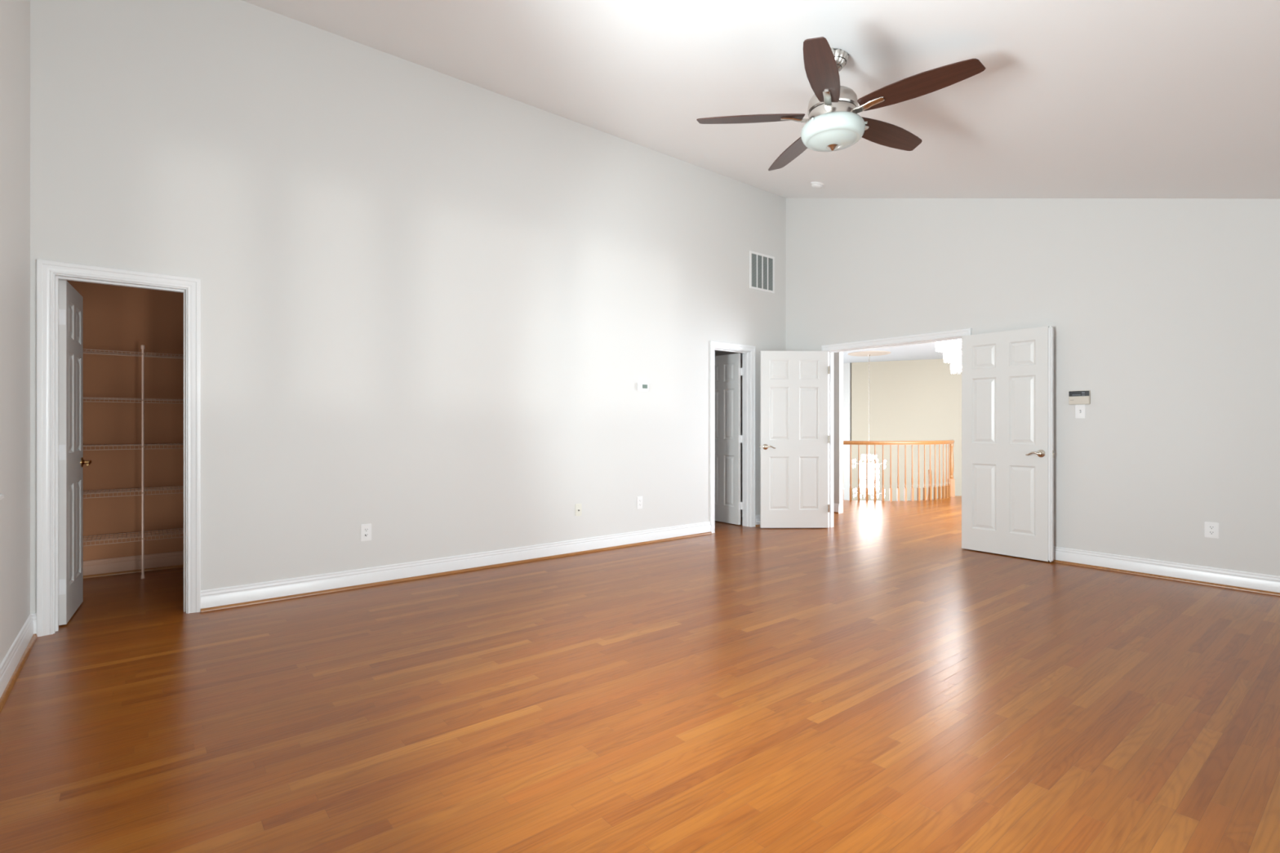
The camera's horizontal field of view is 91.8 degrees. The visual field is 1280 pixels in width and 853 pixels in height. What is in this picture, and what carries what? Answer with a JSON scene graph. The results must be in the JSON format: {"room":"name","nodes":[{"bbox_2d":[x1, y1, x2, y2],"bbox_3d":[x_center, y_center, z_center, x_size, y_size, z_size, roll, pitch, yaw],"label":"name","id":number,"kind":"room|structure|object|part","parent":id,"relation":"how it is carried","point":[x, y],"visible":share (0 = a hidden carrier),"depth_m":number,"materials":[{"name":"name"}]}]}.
{"room":"empty bedroom","nodes":[
{"label":"empty bedroom","id":0,"kind":"room"},
{"bbox_2d":[0,0,30,664],"bbox_3d":[-1.705,-0.826,1.252,0.120,4.028,5.629,0,0,-39],"label":"wall","id":1,"kind":"structure","parent":0,"point":[15,15],"depth_m":3.06,"materials":[{"name":"white paint"}]},
{"bbox_2d":[0,493,4,500],"bbox_3d":[-2.300,-0.335,2.032,0.170,1.405,1.150,0,0,-39],"label":"window","id":2,"kind":"structure","parent":1,"relation":"in","point":[2,496],"depth_m":2.49,"materials":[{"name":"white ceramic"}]},
{"bbox_2d":[0,614,37,712],"bbox_3d":[-1.680,1.121,1.341,0.031,0.132,5.495,0,0,-39],"label":"baseboard","id":3,"kind":"structure","parent":1,"relation":"attached to","point":[11,665],"depth_m":2.98,"materials":[{"name":"white wood"}]},
{"bbox_2d":[59,279,183,560],"bbox_3d":[-4.105,-0.062,5.104,2.700,2.500,0.100,0,0,-39],"label":"wall","id":4,"kind":"structure","parent":0,"point":[116,318],"depth_m":5.03,"materials":[{"name":"brown paint"}]},
{"bbox_2d":[83,551,183,578],"bbox_3d":[-4.064,1.121,5.053,2.500,0.132,0.031,0,0,-39],"label":"baseboard","id":5,"kind":"structure","parent":4,"relation":"attached to","point":[131,564],"depth_m":5.01,"materials":[{"name":"beige wood"}]},
{"bbox_3d":[-4.059,1.178,5.048,2.500,0.018,0.017,0,0,-39],"label":"shoe moulding","id":6,"kind":"part","parent":5,"relation":"part of","materials":[{"name":"brown wood"}]},
{"bbox_2d":[83,528,183,546],"bbox_3d":[-3.978,0.876,4.946,2.480,0.045,0.303,0,0,-39],"label":"wire shelf","id":7,"kind":"object","parent":4,"relation":"attached to","point":[159,535],"visible":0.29,"depth_m":4.88,"materials":[{"name":"beige metal"}]},
{"bbox_3d":[-3.885,0.895,4.832,2.480,0.005,0.006,0,0,-39],"label":"rail","id":8,"kind":"part","parent":7,"relation":"part of","materials":[{"name":"white metal"}]},
{"bbox_2d":[83,485,183,498],"bbox_3d":[-3.978,0.520,4.946,2.480,0.045,0.303,0,0,-39],"label":"wire shelf","id":9,"kind":"object","parent":4,"relation":"attached to","point":[178,487],"visible":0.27,"depth_m":4.88,"materials":[{"name":"beige metal"}]},
{"bbox_3d":[-3.885,0.539,4.832,2.480,0.005,0.006,0,0,-39],"label":"rail","id":10,"kind":"part","parent":9,"relation":"part of","materials":[{"name":"white metal"}]},
{"bbox_2d":[83,348,183,359],"bbox_3d":[-3.978,-0.560,4.946,2.480,0.045,0.303,0,0,-39],"label":"wire shelf","id":11,"kind":"object","parent":4,"relation":"attached to","point":[104,353],"visible":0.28,"depth_m":4.87,"materials":[{"name":"beige metal"}]},
{"bbox_3d":[-3.885,-0.540,4.832,2.480,0.005,0.006,0,0,-39],"label":"rail","id":12,"kind":"part","parent":11,"relation":"part of","materials":[{"name":"white metal"}]},
{"bbox_2d":[83,443,183,450],"bbox_3d":[-3.978,0.162,4.946,2.480,0.045,0.303,0,0,-39],"label":"wire shelf","id":13,"kind":"object","parent":4,"relation":"attached to","point":[162,444],"visible":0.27,"depth_m":4.87,"materials":[{"name":"beige metal"}]},
{"bbox_3d":[-3.885,0.181,4.832,2.480,0.005,0.006,0,0,-39],"label":"rail","id":14,"kind":"part","parent":13,"relation":"part of","materials":[{"name":"white metal"}]},
{"bbox_2d":[83,396,183,404],"bbox_3d":[-3.978,-0.200,4.946,2.480,0.045,0.303,0,0,-39],"label":"wire shelf","id":15,"kind":"object","parent":4,"relation":"attached to","point":[86,398],"visible":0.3,"depth_m":4.85,"materials":[{"name":"beige metal"}]},
{"bbox_3d":[-3.885,-0.180,4.832,2.480,0.005,0.006,0,0,-39],"label":"rail","id":16,"kind":"part","parent":15,"relation":"part of","materials":[{"name":"white metal"}]},
{"bbox_2d":[30,0,786,613],"bbox_3d":[-0.846,-0.826,5.632,6.949,4.028,0.120,0,0,-39],"label":"wall","id":17,"kind":"structure","parent":0,"point":[435,306],"depth_m":4.67,"materials":[{"name":"white paint"}]},
{"bbox_2d":[30,613,36,635],"bbox_3d":[-3.403,1.121,3.479,0.026,0.132,0.031,0,0,-39],"label":"baseboard","id":18,"kind":"structure","parent":17,"relation":"attached to","point":[33,615],"depth_m":3.49,"materials":[{"name":"white wood"}]},
{"bbox_2d":[58,279,92,625],"bbox_3d":[-3.577,0.158,3.903,0.149,2.040,0.621,0,0,-35],"label":"door","id":19,"kind":"structure","parent":17,"relation":"in","point":[71,460],"depth_m":3.80,"materials":[{"name":"white wood"}]},
{"bbox_3d":[-3.687,0.242,4.128,0.042,0.066,0.066,0,0,-35],"label":"handle","id":20,"kind":"part","parent":19,"relation":"part of","materials":[{"name":"gold metal"}]},
{"bbox_2d":[36,258,200,636],"bbox_3d":[-3.146,0.125,3.783,0.755,2.125,0.158,0,0,-39],"label":"door frame","id":21,"kind":"structure","parent":17,"relation":"attached to","point":[49,273],"depth_m":3.58,"materials":[{"name":"white wood"}]},
{"bbox_2d":[360,523,371,541],"bbox_3d":[-2.029,0.790,4.598,0.076,0.126,0.009,0,0,-39],"label":"wall outlet","id":22,"kind":"object","parent":17,"relation":"attached to","point":[366,529],"visible":1,"depth_m":4.60,"materials":[{"name":"white plastic"}]},
{"bbox_2d":[200,521,711,612],"bbox_3d":[-1.011,1.121,5.403,4.602,0.132,0.031,0,0,-39],"label":"baseboard","id":23,"kind":"structure","parent":17,"relation":"attached to","point":[213,599],"depth_m":4.85,"materials":[{"name":"white wood"}]},
{"bbox_2d":[575,503,582,515],"bbox_3d":[-0.569,0.782,5.767,0.072,0.114,0.017,0,0,-39],"label":"outlet","id":24,"kind":"object","parent":17,"relation":"attached to","point":[578,506],"visible":1,"depth_m":5.77,"materials":[{"name":"white plastic"}]},
{"bbox_2d":[636,496,642,509],"bbox_3d":[0.000,0.772,6.230,0.072,0.126,0.009,0,0,-39],"label":"wall outlet","id":25,"kind":"object","parent":17,"relation":"attached to","point":[639,499],"visible":1,"depth_m":6.22,"materials":[{"name":"white plastic"}]},
{"bbox_2d":[637,382,648,391],"bbox_3d":[0.035,-0.391,6.244,0.140,0.086,0.030,0,0,-39],"label":"thermostat","id":26,"kind":"object","parent":17,"relation":"attached to","point":[641,386],"visible":1,"depth_m":6.23,"materials":[{"name":"white plastic"}]},
{"bbox_2d":[715,353,744,524],"bbox_3d":[1.025,0.158,7.598,0.149,2.040,0.655,0,0,-36],"label":"door","id":27,"kind":"structure","parent":17,"relation":"in","point":[728,371],"depth_m":7.51,"materials":[{"name":"white wood"}]},
{"bbox_2d":[710,340,755,533],"bbox_3d":[1.024,0.125,7.136,0.744,2.125,0.158,0,0,-39],"label":"door frame","id":28,"kind":"structure","parent":17,"relation":"attached to","point":[748,352],"depth_m":7.28,"materials":[{"name":"white wood"}]},
{"bbox_2d":[755,514,759,526],"bbox_3d":[1.588,1.121,7.493,0.583,0.132,0.031,0,0,-39],"label":"baseboard","id":29,"kind":"structure","parent":17,"relation":"attached to","point":[757,517],"depth_m":7.34,"materials":[{"name":"white wood"}]},
{"bbox_2d":[749,250,774,293],"bbox_3d":[1.460,-1.829,7.402,0.448,0.442,0.012,0,0,-39],"label":"air vent","id":30,"kind":"object","parent":17,"relation":"in","point":[762,266],"visible":1,"depth_m":7.40,"materials":[{"name":"white plastic"}]},
{"bbox_2d":[0,496,1279,852],"bbox_3d":[1.852,1.337,6.705,12.498,0.300,9.670,0,0,-39],"label":"floor","id":31,"kind":"structure","parent":0,"point":[873,681],"depth_m":2.57,"materials":[{"name":"brown wood"}]},
{"bbox_2d":[141,345,144,578],"bbox_3d":[-3.866,0.280,4.827,0.024,1.815,0.024,0,0,-39],"label":"support pole","id":32,"kind":"object","parent":31,"relation":"on","point":[142,346],"visible":1,"depth_m":4.82,"materials":[{"name":"beige metal"}]},
{"bbox_2d":[843,440,955,501],"bbox_3d":[3.814,1.121,10.223,2.900,1.934,1.021,0,0,4],"label":"stair railing","id":33,"kind":"object","parent":31,"relation":"on","point":[950,486],"visible":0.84,"depth_m":9.81,"materials":[{"name":"brown wood"}]},
{"bbox_3d":[4.228,0.270,9.984,2.249,0.060,0.474,0,0,-13],"label":"handrail","id":34,"kind":"part","parent":33,"relation":"part of","materials":[{"name":"brown wood"}]},
{"bbox_3d":[4.698,1.419,10.243,0.138,1.338,0.994,0,0,39],"label":"descending handrail","id":35,"kind":"part","parent":33,"relation":"part of","materials":[{"name":"brown wood"}]},
{"bbox_3d":[5.201,0.742,10.368,0.080,0.892,0.080,0,0,0],"label":"newel post","id":36,"kind":"part","parent":33,"relation":"part of","materials":[{"name":"brown wood"}]},
{"bbox_2d":[715,350,742,516],"bbox_3d":[1.008,-0.062,8.561,0.100,2.500,2.121,0,0,-39],"label":"wall","id":37,"kind":"structure","parent":0,"point":[717,353],"depth_m":8.10,"materials":[{"name":"white paint"}]},
{"bbox_2d":[242,0,1279,199],"bbox_3d":[0.918,-2.104,3.439,6.949,1.801,5.749,0,0,-39],"label":"ceiling","id":38,"kind":"structure","parent":0,"point":[1071,99],"depth_m":3.70,"materials":[{"name":"white paint"}]},
{"bbox_2d":[810,182,824,188],"bbox_3d":[1.867,-2.531,6.527,0.136,0.074,0.134,0,0,-34],"label":"smoke detector","id":39,"kind":"object","parent":38,"relation":"attached to","point":[814,184],"visible":1,"depth_m":6.49,"materials":[{"name":"white plastic"}]},
{"bbox_2d":[696,36,985,170],"bbox_3d":[1.071,-1.740,3.320,1.359,0.543,1.369,0,0,-39],"label":"ceiling fan","id":40,"kind":"object","parent":38,"relation":"hanging from","point":[833,123],"visible":0.98,"depth_m":3.19,"materials":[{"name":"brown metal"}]},
{"bbox_3d":[0.593,-1.657,3.351,0.572,0.006,0.152,0,12,5],"label":"blade","id":41,"kind":"part","parent":40,"relation":"part of","materials":[{"name":"brown wood"}]},
{"bbox_3d":[0.932,-1.657,3.736,0.152,0.006,0.572,-13,3,-12],"label":"blade","id":42,"kind":"part","parent":40,"relation":"part of","materials":[{"name":"brown wood"}]},
{"bbox_3d":[0.840,-1.644,3.331,0.167,0.026,0.040,0,13,5],"label":"blade arm","id":43,"kind":"part","parent":40,"relation":"part of","materials":[{"name":"silver metal"}]},
{"bbox_3d":[0.854,-1.657,2.910,0.152,0.006,0.572,14,5,23],"label":"blade","id":44,"kind":"part","parent":40,"relation":"part of","materials":[{"name":"brown wood"}]},
{"bbox_3d":[0.950,-1.644,3.139,0.040,0.026,0.167,14,5,23],"label":"blade arm","id":45,"kind":"part","parent":40,"relation":"part of","materials":[{"name":"silver metal"}]},
{"bbox_3d":[1.027,-1.548,3.310,0.328,0.116,0.328,0,0,-39],"label":"lamp shade","id":46,"kind":"part","parent":40,"relation":"part of","materials":[{"name":"white glass"}]},
{"bbox_3d":[1.167,-1.644,3.184,0.167,0.026,0.040,0,-13,41],"label":"blade arm","id":47,"kind":"part","parent":40,"relation":"part of","materials":[{"name":"silver metal"}]},
{"bbox_3d":[1.402,-1.657,3.532,0.572,0.006,0.152,0,-13,-31],"label":"blade","id":48,"kind":"part","parent":40,"relation":"part of","materials":[{"name":"brown wood"}]},
{"bbox_3d":[1.354,-1.657,3.022,0.572,0.006,0.152,0,-12,41],"label":"blade","id":49,"kind":"part","parent":40,"relation":"part of","materials":[{"name":"brown wood"}]},
{"bbox_2d":[833,351,843,513],"bbox_3d":[1.462,-0.072,9.998,0.090,2.520,4.050,0,0,-39],"label":"wall","id":50,"kind":"structure","parent":0,"point":[837,357],"depth_m":8.42,"materials":[{"name":"grey paint"}]},
{"bbox_2d":[833,502,839,513],"bbox_3d":[1.415,1.121,9.960,0.031,0.132,4.050,0,0,-39],"label":"baseboard","id":51,"kind":"structure","parent":50,"relation":"attached to","point":[836,506],"depth_m":8.41,"materials":[{"name":"white wood"}]},
{"bbox_2d":[843,362,851,500],"bbox_3d":[3.818,1.302,13.866,0.100,5.270,1.917,0,0,-43],"label":"wall","id":52,"kind":"structure","parent":0,"point":[846,366],"depth_m":13.18,"materials":[{"name":"grey paint"}]},
{"bbox_2d":[843,342,961,363],"bbox_3d":[4.619,-1.383,11.286,8.655,0.100,9.200,0,0,-39],"label":"ceiling","id":53,"kind":"structure","parent":0,"point":[924,351],"depth_m":11.50,"materials":[{"name":"grey paint"}]},
{"bbox_2d":[848,351,890,356],"bbox_3d":[4.209,-1.317,11.400,0.740,0.030,0.740,0,0,-39],"label":"ceiling medallion","id":54,"kind":"object","parent":53,"relation":"attached to","point":[863,353],"visible":1,"depth_m":11.31,"materials":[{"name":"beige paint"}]},
{"bbox_2d":[852,355,886,499],"bbox_3d":[4.209,0.000,11.400,0.576,2.665,0.576,0,0,-14],"label":"chandelier","id":55,"kind":"object","parent":54,"relation":"hanging from","point":[870,465],"visible":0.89,"depth_m":11.34,"materials":[{"name":"silver metal"}]},
{"bbox_3d":[4.209,-0.363,11.400,0.017,1.851,0.018,0,0,6],"label":"chain","id":56,"kind":"part","parent":55,"relation":"part of","materials":[{"name":"silver metal"}]},
{"bbox_2d":[934,339,961,373],"bbox_3d":[4.335,-1.013,8.200,0.797,0.638,0.797,0,0,-39],"label":"chandelier","id":57,"kind":"object","parent":53,"relation":"hanging from","point":[948,346],"visible":0.23,"depth_m":8.16,"materials":[{"name":"white glass"}]},
{"bbox_2d":[851,359,961,501],"bbox_3d":[6.233,1.302,12.320,3.869,5.270,0.100,0,0,26],"label":"wall","id":58,"kind":"structure","parent":0,"point":[910,400],"depth_m":12.63,"materials":[{"name":"beige paint"}]},
{"bbox_2d":[786,198,1279,576],"bbox_3d":[3.616,-0.826,5.532,0.120,4.028,5.629,0,0,-39],"label":"wall","id":59,"kind":"structure","parent":0,"point":[1166,310],"depth_m":5.07,"materials":[{"name":"white paint"}]},
{"bbox_2d":[759,351,829,528],"bbox_3d":[1.783,0.158,7.173,0.805,2.040,0.149,0,0,-1],"label":"door","id":60,"kind":"structure","parent":59,"relation":"in","point":[794,439],"depth_m":7.16,"materials":[{"name":"white wood"}]},
{"bbox_3d":[1.445,0.242,7.127,0.066,0.066,0.042,0,0,-1],"label":"handle","id":61,"kind":"part","parent":60,"relation":"part of","materials":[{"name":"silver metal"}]},
{"bbox_2d":[821,328,971,528],"bbox_3d":[2.710,0.125,6.658,0.158,2.125,1.680,0,0,-39],"label":"door frame","id":62,"kind":"structure","parent":59,"relation":"attached to","point":[953,335],"depth_m":7.03,"materials":[{"name":"white wood"}]},
{"bbox_3d":[2.710,0.125,6.658,0.158,2.125,1.680,0,0,-39],"label":"casing","id":63,"kind":"part","parent":62,"relation":"part of","materials":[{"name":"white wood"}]},
{"bbox_2d":[961,325,1054,561],"bbox_3d":[3.336,0.158,5.672,0.149,2.040,0.793,0,0,-37],"label":"door","id":64,"kind":"structure","parent":59,"relation":"in","point":[1007,376],"depth_m":5.63,"materials":[{"name":"white wood"}]},
{"bbox_3d":[3.436,0.245,5.435,0.023,0.035,0.108,0,0,-37],"label":"lever","id":65,"kind":"part","parent":64,"relation":"part of","materials":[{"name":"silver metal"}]},
{"bbox_3d":[3.486,0.242,5.408,0.042,0.066,0.066,0,0,-37],"label":"handle","id":66,"kind":"part","parent":64,"relation":"part of","materials":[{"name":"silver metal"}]},
{"bbox_2d":[1068,390,1090,404],"bbox_3d":[3.732,-0.240,5.271,0.027,0.118,0.152,0,0,-39],"label":"alarm keypad","id":67,"kind":"object","parent":59,"relation":"attached to","point":[1077,397],"visible":1,"depth_m":5.26,"materials":[{"name":"beige plastic"}]},
{"bbox_2d":[1075,404,1085,418],"bbox_3d":[3.738,-0.121,5.270,0.018,0.117,0.074,0,0,-39],"label":"light switch","id":68,"kind":"object","parent":59,"relation":"attached to","point":[1080,410],"visible":1,"depth_m":5.27,"materials":[{"name":"white plastic"}]},
{"bbox_2d":[976,546,1279,595],"bbox_3d":[4.212,1.121,4.671,0.031,0.132,3.300,0,0,-39],"label":"baseboard","id":69,"kind":"structure","parent":59,"relation":"attached to","point":[1213,576],"depth_m":4.79,"materials":[{"name":"white wood"}]},
{"bbox_2d":[1204,521,1218,538],"bbox_3d":[4.262,0.777,4.626,0.009,0.118,0.081,0,0,-39],"label":"wall outlet","id":70,"kind":"object","parent":59,"relation":"attached to","point":[1211,529],"visible":1,"depth_m":4.62,"materials":[{"name":"white plastic"}]},
{"bbox_2d":[1208,530,1214,534],"bbox_3d":[4.260,0.797,4.624,0.002,0.027,0.035,0,0,-39],"label":"receptacle","id":71,"kind":"object","parent":70,"relation":"attached to","point":[1210,532],"depth_m":4.62,"materials":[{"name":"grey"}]},
{"bbox_2d":[1208,525,1214,529],"bbox_3d":[4.260,0.758,4.624,0.002,0.027,0.035,0,0,-39],"label":"receptacle","id":72,"kind":"object","parent":70,"relation":"attached to","point":[1210,527],"depth_m":4.63,"materials":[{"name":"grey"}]}
]}

